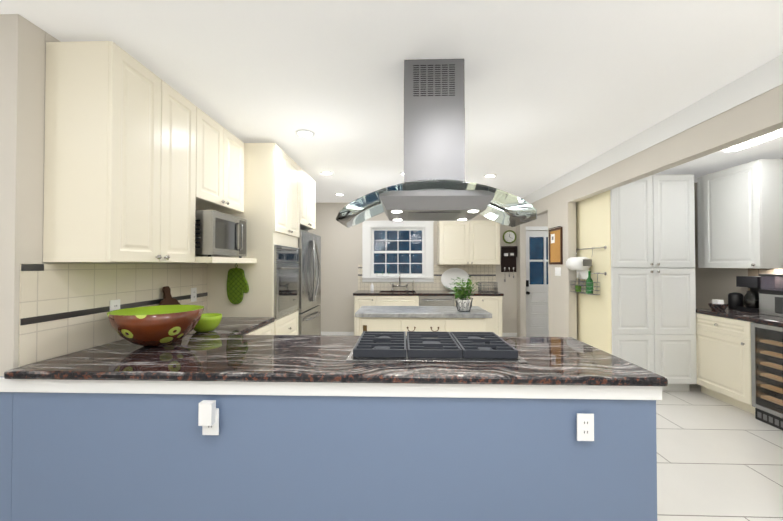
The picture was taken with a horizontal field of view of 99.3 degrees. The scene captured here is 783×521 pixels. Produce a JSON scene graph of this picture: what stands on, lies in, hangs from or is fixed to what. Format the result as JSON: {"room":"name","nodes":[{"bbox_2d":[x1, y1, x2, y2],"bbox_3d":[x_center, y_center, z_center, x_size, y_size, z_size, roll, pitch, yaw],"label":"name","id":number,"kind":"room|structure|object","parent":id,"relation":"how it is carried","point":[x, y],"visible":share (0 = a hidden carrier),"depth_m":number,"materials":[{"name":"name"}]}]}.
{"room":"kitchen","nodes":[
{"label":"kitchen","id":0,"kind":"room"},
{"bbox_2d":[42,32,206,360],"bbox_3d":[-1.743,0.159,4.054,0.120,2.578,4.758,0,-1,2],"label":"wall","id":1,"kind":"structure","parent":0,"point":[49,38],"depth_m":1.74,"materials":[{"name":"beige paint"}]},
{"bbox_2d":[18,264,207,366],"bbox_3d":[-1.730,0.267,2.325,0.009,0.485,1.508,0,-1,2],"label":"backsplash","id":2,"kind":"structure","parent":1,"relation":"attached to","point":[64,309],"depth_m":1.88,"materials":[{"name":"beige tile"}]},
{"bbox_2d":[110,299,119,310],"bbox_3d":[-1.729,0.305,2.082,0.008,0.118,0.072,0,-1,2],"label":"outlet","id":3,"kind":"object","parent":2,"relation":"attached to","point":[114,304],"visible":0.52,"depth_m":2.08,"materials":[{"name":"white plastic"}]},
{"bbox_2d":[191,288,196,301],"bbox_3d":[-1.705,0.295,2.870,0.008,0.118,0.072,0,-1,2],"label":"outlet","id":4,"kind":"object","parent":2,"relation":"attached to","point":[193,294],"visible":1,"depth_m":2.86,"materials":[{"name":"white plastic"}]},
{"bbox_2d":[43,41,195,262],"bbox_3d":[-1.556,-0.546,2.020,0.378,1.117,0.688,0,-1,2],"label":"upper cabinet","id":5,"kind":"object","parent":1,"relation":"attached to","point":[120,160],"visible":1,"depth_m":1.69,"materials":[{"name":"beige wood"}]},
{"bbox_2d":[195,106,243,212],"bbox_3d":[-1.534,-0.770,2.727,0.378,0.650,0.718,0,-1,2],"label":"upper cabinet","id":6,"kind":"object","parent":1,"relation":"attached to","point":[219,168],"visible":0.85,"depth_m":2.66,"materials":[{"name":"beige wood"}]},
{"bbox_2d":[195,257,256,262],"bbox_3d":[-1.489,-0.211,2.719,0.468,0.465,0.718,0,-1,2],"label":"shelf","id":7,"kind":"object","parent":1,"relation":"attached to","point":[221,260],"visible":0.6,"depth_m":2.50,"materials":[{"name":"beige wood"}]},
{"bbox_2d":[195,210,246,257],"bbox_3d":[-1.466,-0.193,2.658,0.452,0.336,0.521,0,-1,2],"label":"microwave","id":8,"kind":"object","parent":7,"relation":"in","point":[219,234],"visible":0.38,"depth_m":2.49,"materials":[{"name":"silver metal"}]},
{"bbox_2d":[300,167,315,229],"bbox_3d":[-1.343,-0.748,4.180,0.668,0.655,0.690,0,-1,2],"label":"upper cabinet","id":9,"kind":"object","parent":1,"relation":"attached to","point":[307,202],"visible":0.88,"depth_m":4.12,"materials":[{"name":"beige wood"}]},
{"bbox_2d":[0,14,656,520],"bbox_3d":[-1.449,0.126,1.603,5.220,2.578,0.120,0,-1,2],"label":"wall","id":10,"kind":"structure","parent":0,"point":[111,457],"depth_m":1.50,"materials":[{"name":"blue paint"}]},
{"bbox_2d":[198,400,218,434],"bbox_3d":[-0.812,0.704,1.476,0.073,0.157,0.042,0,-1,2],"label":"outlet","id":11,"kind":"object","parent":10,"relation":"attached to","point":[208,416],"visible":0.98,"depth_m":1.46,"materials":[{"name":"white plastic"}]},
{"bbox_2d":[0,377,661,399],"bbox_3d":[-1.444,0.574,1.528,5.235,0.064,0.015,0,-1,2],"label":"trim","id":12,"kind":"structure","parent":10,"relation":"attached to","point":[363,389],"depth_m":1.48,"materials":[{"name":"white wood"}]},
{"bbox_2d":[577,413,593,440],"bbox_3d":[0.841,0.723,1.441,0.071,0.116,0.008,0,-1,2],"label":"outlet","id":13,"kind":"object","parent":10,"relation":"attached to","point":[585,427],"visible":1,"depth_m":1.44,"materials":[{"name":"white plastic"}]},
{"bbox_2d":[0,0,782,202],"bbox_3d":[0.248,-1.162,1.827,8.600,0.240,11.000,0,-1,2],"label":"ceiling","id":14,"kind":"structure","parent":0,"point":[555,89],"depth_m":1.98,"materials":[{"name":"white paint"}]},
{"bbox_2d":[295,129,314,136],"bbox_3d":[-0.776,-1.141,2.990,0.171,0.012,0.171,0,-1,-22],"label":"recessed light","id":15,"kind":"object","parent":14,"relation":"in","point":[304,133],"depth_m":2.97,"materials":[{"name":"white plastic"}]},
{"bbox_2d":[320,171,333,174],"bbox_3d":[-0.826,-1.124,4.272,0.171,0.012,0.171,0,-1,-4],"label":"recessed light","id":16,"kind":"object","parent":14,"relation":"in","point":[324,172],"depth_m":4.24,"materials":[{"name":"white plastic"}]},
{"bbox_2d":[336,59,536,227],"bbox_3d":[0.250,-0.691,2.051,1.120,0.932,0.660,0,-1,2],"label":"range hood","id":17,"kind":"object","parent":14,"relation":"hanging from","point":[435,186],"visible":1,"depth_m":1.91,"materials":[{"name":"silver metal"}]},
{"bbox_2d":[483,174,496,177],"bbox_3d":[1.304,-1.122,4.406,0.171,0.012,0.171,0,-1,-7],"label":"recessed light","id":18,"kind":"object","parent":14,"relation":"in","point":[486,175],"depth_m":4.38,"materials":[{"name":"white plastic"}]},
{"bbox_2d":[724,130,782,151],"bbox_3d":[3.131,-1.020,2.837,0.100,0.013,0.500,0,-1,2],"label":"recessed light","id":19,"kind":"object","parent":14,"relation":"in","point":[759,140],"visible":1,"depth_m":2.83,"materials":[{"name":"white"}]},
{"bbox_2d":[308,203,547,332],"bbox_3d":[1.204,0.178,5.512,5.920,2.578,1.980,0,-1,2],"label":"wall","id":20,"kind":"structure","parent":0,"point":[341,252],"depth_m":6.31,"materials":[{"name":"beige paint"}]},
{"bbox_2d":[321,332,353,335],"bbox_3d":[-1.162,1.412,6.291,0.898,0.130,0.014,0,-1,2],"label":"baseboard","id":21,"kind":"structure","parent":20,"relation":"attached to","point":[352,334],"depth_m":6.28,"materials":[{"name":"white wood"}]},
{"bbox_2d":[362,220,433,281],"bbox_3d":[0.121,-0.175,6.306,1.358,1.155,0.150,0,-1,2],"label":"window","id":22,"kind":"structure","parent":20,"relation":"in","point":[394,248],"depth_m":6.32,"materials":[{"name":"white wood"}]},
{"bbox_2d":[358,265,495,290],"bbox_3d":[0.656,0.319,6.251,2.580,0.485,0.009,0,-1,2],"label":"backsplash","id":23,"kind":"structure","parent":20,"relation":"attached to","point":[481,273],"depth_m":6.24,"materials":[{"name":"beige tile"}]},
{"bbox_2d":[437,220,499,264],"bbox_3d":[1.390,-0.319,6.052,1.070,0.785,0.378,0,-1,2],"label":"upper cabinet","id":24,"kind":"object","parent":20,"relation":"attached to","point":[473,242],"visible":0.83,"depth_m":5.90,"materials":[{"name":"beige wood"}]},
{"bbox_2d":[501,246,516,281],"bbox_3d":[2.185,0.066,6.177,0.280,0.660,0.070,0,-1,2],"label":"key holder","id":25,"kind":"object","parent":20,"relation":"attached to","point":[508,257],"visible":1,"depth_m":6.20,"materials":[{"name":"black wood"}]},
{"bbox_2d":[502,333,516,336],"bbox_3d":[2.185,1.410,6.187,0.298,0.130,0.014,0,-1,2],"label":"baseboard","id":26,"kind":"structure","parent":20,"relation":"attached to","point":[503,334],"depth_m":6.18,"materials":[{"name":"white wood"}]},
{"bbox_2d":[503,230,516,243],"bbox_3d":[2.200,-0.439,6.198,0.250,0.250,0.040,0,-1,2],"label":"wall clock","id":27,"kind":"object","parent":20,"relation":"attached to","point":[509,236],"visible":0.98,"depth_m":6.20,"materials":[{"name":"green"}]},
{"bbox_2d":[526,226,548,336],"bbox_3d":[2.941,0.415,6.338,0.958,2.125,0.125,0,-1,2],"label":"back door","id":28,"kind":"structure","parent":20,"relation":"in","point":[537,319],"depth_m":6.36,"materials":[{"name":"white wood"}]},
{"bbox_2d":[576,205,576,295],"bbox_3d":[3.162,0.222,4.400,1.560,2.460,0.100,0,-1,2],"label":"wall","id":29,"kind":"structure","parent":0,"point":[576,205],"depth_m":4.38,"materials":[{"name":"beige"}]},
{"bbox_2d":[516,84,782,339],"bbox_3d":[2.221,0.121,1.228,0.120,2.578,9.958,0,-1,2],"label":"wall","id":30,"kind":"structure","parent":0,"point":[757,116],"depth_m":3.29,"materials":[{"name":"beige paint"}]},
{"bbox_2d":[549,226,562,263],"bbox_3d":[2.272,-0.203,4.616,0.025,0.516,0.375,0,-1,2],"label":"bulletin board","id":31,"kind":"object","parent":30,"relation":"attached to","point":[555,245],"visible":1,"depth_m":4.58,"materials":[{"name":"brown wood"}]},
{"bbox_2d":[555,267,560,275],"bbox_3d":[2.278,0.152,4.556,0.009,0.115,0.165,0,-1,2],"label":"switch plate","id":32,"kind":"object","parent":30,"relation":"attached to","point":[557,271],"visible":1,"depth_m":4.54,"materials":[{"name":"white plastic"}]},
{"bbox_2d":[522,52,782,203],"bbox_3d":[2.170,-1.082,1.345,0.024,0.168,9.758,0,-1,2],"label":"crown molding","id":33,"kind":"structure","parent":30,"relation":"attached to","point":[763,78],"depth_m":2.50,"materials":[{"name":"white wood"}]},
{"bbox_2d":[656,384,782,520],"bbox_3d":[0.248,1.468,1.793,8.600,0.100,11.000,0,-1,2],"label":"floor","id":34,"kind":"structure","parent":0,"point":[718,460],"depth_m":2.35,"materials":[{"name":"tile"}]},
{"bbox_2d":[207,143,299,334],"bbox_3d":[-1.366,0.177,3.441,0.668,2.525,0.740,0,-1,2],"label":"tall cabinet","id":35,"kind":"object","parent":34,"relation":"on","point":[271,214],"visible":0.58,"depth_m":3.08,"materials":[{"name":"beige wood"}]},
{"bbox_2d":[227,263,248,303],"bbox_3d":[-1.408,0.212,3.047,0.193,0.376,0.038,0,-1,2],"label":"glove","id":36,"kind":"object","parent":35,"relation":"hanging from","point":[237,286],"visible":0.96,"depth_m":3.03,"materials":[{"name":"green fabric"}]},
{"bbox_2d":[274,245,301,318],"bbox_3d":[-1.340,0.204,3.440,0.660,0.690,0.672,0,-1,2],"label":"wall oven","id":37,"kind":"object","parent":35,"relation":"in","point":[286,281],"visible":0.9,"depth_m":3.33,"materials":[{"name":"silver metal"}]},
{"bbox_2d":[245,322,273,334],"bbox_3d":[-1.389,0.994,2.679,0.668,0.872,0.758,0,-1,2],"label":"base cabinet","id":38,"kind":"object","parent":34,"relation":"on","point":[267,329],"visible":0.04,"depth_m":2.85,"materials":[{"name":"beige wood"}]},
{"bbox_2d":[298,230,320,334],"bbox_3d":[-1.304,0.550,4.273,0.733,1.800,0.913,0,-1,2],"label":"fridge","id":39,"kind":"object","parent":34,"relation":"on","point":[309,310],"visible":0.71,"depth_m":4.14,"materials":[{"name":"silver metal"}]},
{"bbox_2d":[354,296,375,335],"bbox_3d":[-0.441,1.036,5.941,0.366,0.872,0.678,0,-1,2],"label":"base cabinet","id":40,"kind":"object","parent":34,"relation":"on","point":[359,301],"visible":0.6,"depth_m":5.64,"materials":[{"name":"beige wood"}]},
{"bbox_2d":[376,296,418,305],"bbox_3d":[0.108,1.037,5.924,0.727,0.870,0.678,0,-1,2],"label":"base cabinet","id":41,"kind":"object","parent":34,"relation":"on","point":[397,300],"visible":0.19,"depth_m":5.62,"materials":[{"name":"beige wood"}]},
{"bbox_2d":[360,317,485,335],"bbox_3d":[0.311,1.001,3.501,1.240,0.878,0.534,0,-1,2],"label":"kitchen island","id":42,"kind":"object","parent":34,"relation":"on","point":[431,324],"visible":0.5,"depth_m":3.26,"materials":[{"name":"beige wood"}]},
{"bbox_2d":[355,306,491,317],"bbox_3d":[0.316,0.540,3.523,1.332,0.042,0.587,0,-1,2],"label":"island countertop","id":43,"kind":"structure","parent":42,"relation":"on","point":[413,311],"depth_m":3.30,"materials":[{"name":"stone"}]},
{"bbox_2d":[446,276,480,311],"bbox_3d":[0.741,0.338,3.373,0.417,0.356,0.384,0,-1,2],"label":"potted plant","id":44,"kind":"object","parent":43,"relation":"on","point":[463,304],"visible":1,"depth_m":3.35,"materials":[{"name":"green plant"}]},
{"bbox_2d":[419,296,453,305],"bbox_3d":[0.771,1.036,5.879,0.598,0.872,0.631,0,-1,2],"label":"dishwasher","id":45,"kind":"object","parent":34,"relation":"on","point":[436,300],"visible":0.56,"depth_m":5.61,"materials":[{"name":"silver metal"}]},
{"bbox_2d":[454,296,501,336],"bbox_3d":[1.471,1.036,5.882,0.790,0.872,0.678,0,-1,2],"label":"base cabinet","id":46,"kind":"object","parent":34,"relation":"on","point":[492,305],"visible":0.29,"depth_m":5.57,"materials":[{"name":"beige wood"}]},
{"bbox_2d":[353,290,503,295],"bbox_3d":[0.621,0.670,5.923,2.530,0.224,0.658,0,-1,2],"label":"countertop","id":47,"kind":"structure","parent":46,"relation":"on","point":[407,293],"depth_m":5.63,"materials":[{"name":"stone"}]},
{"bbox_2d":[390,271,413,290],"bbox_3d":[0.196,0.376,6.110,0.454,0.367,0.212,0,-1,2],"label":"faucet","id":48,"kind":"object","parent":47,"relation":"on","point":[393,286],"visible":1,"depth_m":6.17,"materials":[{"name":"silver metal"}]},
{"bbox_2d":[441,268,469,289],"bbox_3d":[1.184,0.348,6.178,0.532,0.420,0.082,0,-1,2],"label":"platter","id":49,"kind":"object","parent":47,"relation":"on","point":[448,276],"visible":0.79,"depth_m":6.19,"materials":[{"name":"white ceramic"}]},
{"bbox_2d":[478,282,497,291],"bbox_3d":[1.717,0.471,5.943,0.284,0.171,0.245,0,-1,2],"label":"basket","id":50,"kind":"object","parent":47,"relation":"on","point":[495,286],"visible":1,"depth_m":5.88,"materials":[{"name":"silver metal"}]},
{"bbox_2d":[576,175,696,390],"bbox_3d":[2.856,0.256,3.954,0.891,2.380,0.750,0,-1,2],"label":"pantry","id":51,"kind":"object","parent":34,"relation":"on","point":[640,310],"visible":0.81,"depth_m":3.62,"materials":[{"name":"white wood"}]},
{"bbox_2d":[576,246,606,275],"bbox_3d":[2.391,0.005,4.032,0.038,0.335,0.646,0,-1,2],"label":"rail","id":52,"kind":"object","parent":51,"relation":"attached to","point":[605,273],"visible":0.6,"depth_m":3.80,"materials":[{"name":"silver metal"}]},
{"bbox_2d":[570,281,577,292],"bbox_3d":[2.335,0.268,4.145,0.121,0.257,0.204,0,-1,2],"label":"basket","id":53,"kind":"object","parent":52,"relation":"hanging from","point":[571,284],"depth_m":4.19,"materials":[{"name":"silver metal"}]},
{"bbox_2d":[576,273,580,291],"bbox_3d":[2.327,0.270,4.146,0.070,0.240,0.072,0,-1,2],"label":"clear bottle","id":54,"kind":"object","parent":53,"relation":"in","point":[578,279],"visible":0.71,"depth_m":4.12,"materials":[{"name":"clear glass"}]},
{"bbox_2d":[566,247,594,278],"bbox_3d":[2.310,0.035,4.085,0.169,0.386,0.362,0,-1,2],"label":"paper towel","id":55,"kind":"object","parent":52,"relation":"hanging from","point":[581,265],"visible":0.9,"depth_m":4.02,"materials":[{"name":"white paper"}]},
{"bbox_2d":[578,272,599,294],"bbox_3d":[2.327,0.265,3.895,0.121,0.257,0.244,0,-1,2],"label":"basket","id":56,"kind":"object","parent":52,"relation":"hanging from","point":[581,289],"depth_m":3.95,"materials":[{"name":"silver metal"}]},
{"bbox_2d":[586,271,592,293],"bbox_3d":[2.319,0.256,3.896,0.069,0.262,0.092,0,-1,2],"label":"bottle","id":57,"kind":"object","parent":56,"relation":"in","point":[590,280],"visible":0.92,"depth_m":3.87,"materials":[{"name":"green glass"}]},
{"bbox_2d":[696,313,755,414],"bbox_3d":[3.583,1.002,3.336,0.650,0.872,0.620,0,-1,2],"label":"base cabinet","id":58,"kind":"object","parent":34,"relation":"on","point":[723,355],"visible":0.62,"depth_m":3.28,"materials":[{"name":"beige wood"}]},
{"bbox_2d":[696,309,782,326],"bbox_3d":[3.581,0.536,2.722,0.630,0.040,1.860,0,-1,2],"label":"countertop","id":59,"kind":"structure","parent":58,"relation":"on","point":[753,317],"depth_m":3.15,"materials":[{"name":"stone"}]},
{"bbox_2d":[708,299,727,310],"bbox_3d":[3.453,0.470,3.518,0.156,0.110,0.156,0,-1,2],"label":"bowl","id":60,"kind":"object","parent":59,"relation":"on","point":[718,305],"visible":1,"depth_m":3.49,"materials":[{"name":"stone"}]},
{"bbox_2d":[728,292,743,309],"bbox_3d":[3.725,0.437,3.599,0.120,0.180,0.120,0,-1,2],"label":"jar","id":61,"kind":"object","parent":59,"relation":"on","point":[735,299],"visible":0.85,"depth_m":3.56,"materials":[{"name":"black ceramic"}]},
{"bbox_2d":[736,276,760,312],"bbox_3d":[3.749,0.344,3.399,0.220,0.360,0.221,0,-1,2],"label":"coffee maker","id":62,"kind":"object","parent":59,"relation":"on","point":[751,298],"visible":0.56,"depth_m":3.38,"materials":[{"name":"black plastic"}]},
{"bbox_2d":[759,274,782,316],"bbox_3d":[3.714,0.325,3.126,0.253,0.390,0.250,0,-1,2],"label":"espresso machine","id":63,"kind":"object","parent":59,"relation":"on","point":[771,296],"visible":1,"depth_m":3.14,"materials":[{"name":"silver metal"}]},
{"bbox_2d":[751,323,782,429],"bbox_3d":[3.568,0.995,2.721,0.600,0.870,0.600,0,-1,2],"label":"wine cooler","id":64,"kind":"object","parent":34,"relation":"on","point":[767,367],"visible":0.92,"depth_m":2.90,"materials":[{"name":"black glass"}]},
{"bbox_3d":[0.032,0.984,1.939,2.280,0.872,0.655,0,-1,2],"label":"base cabinet","id":65,"kind":"object","parent":34,"relation":"on","visible":0},
{"bbox_2d":[189,317,274,332],"bbox_3d":[-1.401,0.536,2.699,0.643,0.040,0.732,0,-1,2],"label":"countertop","id":66,"kind":"structure","parent":65,"relation":"on","point":[227,324],"depth_m":2.72,"materials":[{"name":"stone"}]},
{"bbox_2d":[159,286,180,304],"bbox_3d":[-1.666,0.354,2.497,0.078,0.321,0.240,0,-1,2],"label":"cutting board","id":67,"kind":"object","parent":66,"relation":"on","point":[168,299],"visible":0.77,"depth_m":2.49,"materials":[{"name":"brown wood"}]},
{"bbox_2d":[194,313,221,331],"bbox_3d":[-1.354,0.455,2.416,0.224,0.112,0.224,0,-1,2],"label":"bowl","id":68,"kind":"object","parent":66,"relation":"on","point":[207,322],"visible":0.81,"depth_m":2.36,"materials":[{"name":"green ceramic"}]},
{"bbox_2d":[4,329,667,385],"bbox_3d":[-0.278,0.525,1.870,2.941,0.040,0.823,0,-1,2],"label":"countertop","id":69,"kind":"structure","parent":65,"relation":"on","point":[227,349],"depth_m":1.59,"materials":[{"name":"stone"}]},
{"bbox_2d":[107,305,203,346],"bbox_3d":[-1.406,0.401,2.009,0.480,0.210,0.480,0,-1,2],"label":"bowl","id":70,"kind":"object","parent":69,"relation":"on","point":[153,326],"visible":1,"depth_m":1.87,"materials":[{"name":"brown ceramic"}]},
{"bbox_2d":[346,331,526,362],"bbox_3d":[0.226,0.479,1.899,0.888,0.050,0.530,0,-1,2],"label":"cooktop","id":71,"kind":"object","parent":69,"relation":"in","point":[448,347],"visible":1,"depth_m":1.75,"materials":[{"name":"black metal"}]},
{"bbox_2d":[694,158,782,308],"bbox_3d":[3.959,0.204,3.050,0.100,2.460,2.750,0,-1,2],"label":"wall","id":72,"kind":"structure","parent":0,"point":[715,283],"depth_m":4.10,"materials":[{"name":"beige paint"}]},
{"bbox_2d":[697,176,703,267],"bbox_3d":[3.698,-0.427,3.718,0.458,1.020,0.088,0,-1,2],"label":"strip","id":73,"kind":"object","parent":72,"relation":"attached to","point":[700,223],"visible":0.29,"depth_m":3.73,"materials":[{"name":"white wood"}]},
{"bbox_2d":[703,159,782,268],"bbox_3d":[3.662,-0.431,3.383,0.508,1.020,0.580,0,-1,2],"label":"wall cabinet","id":74,"kind":"object","parent":72,"relation":"attached to","point":[743,214],"visible":1,"depth_m":3.23,"materials":[{"name":"white wood"}]},
{"bbox_2d":[748,268,782,290],"bbox_3d":[3.892,0.293,2.721,0.009,0.443,1.870,0,-1,2],"label":"backsplash","id":75,"kind":"structure","parent":72,"relation":"attached to","point":[754,271],"depth_m":3.52,"materials":[{"name":"beige tile"}]}
]}

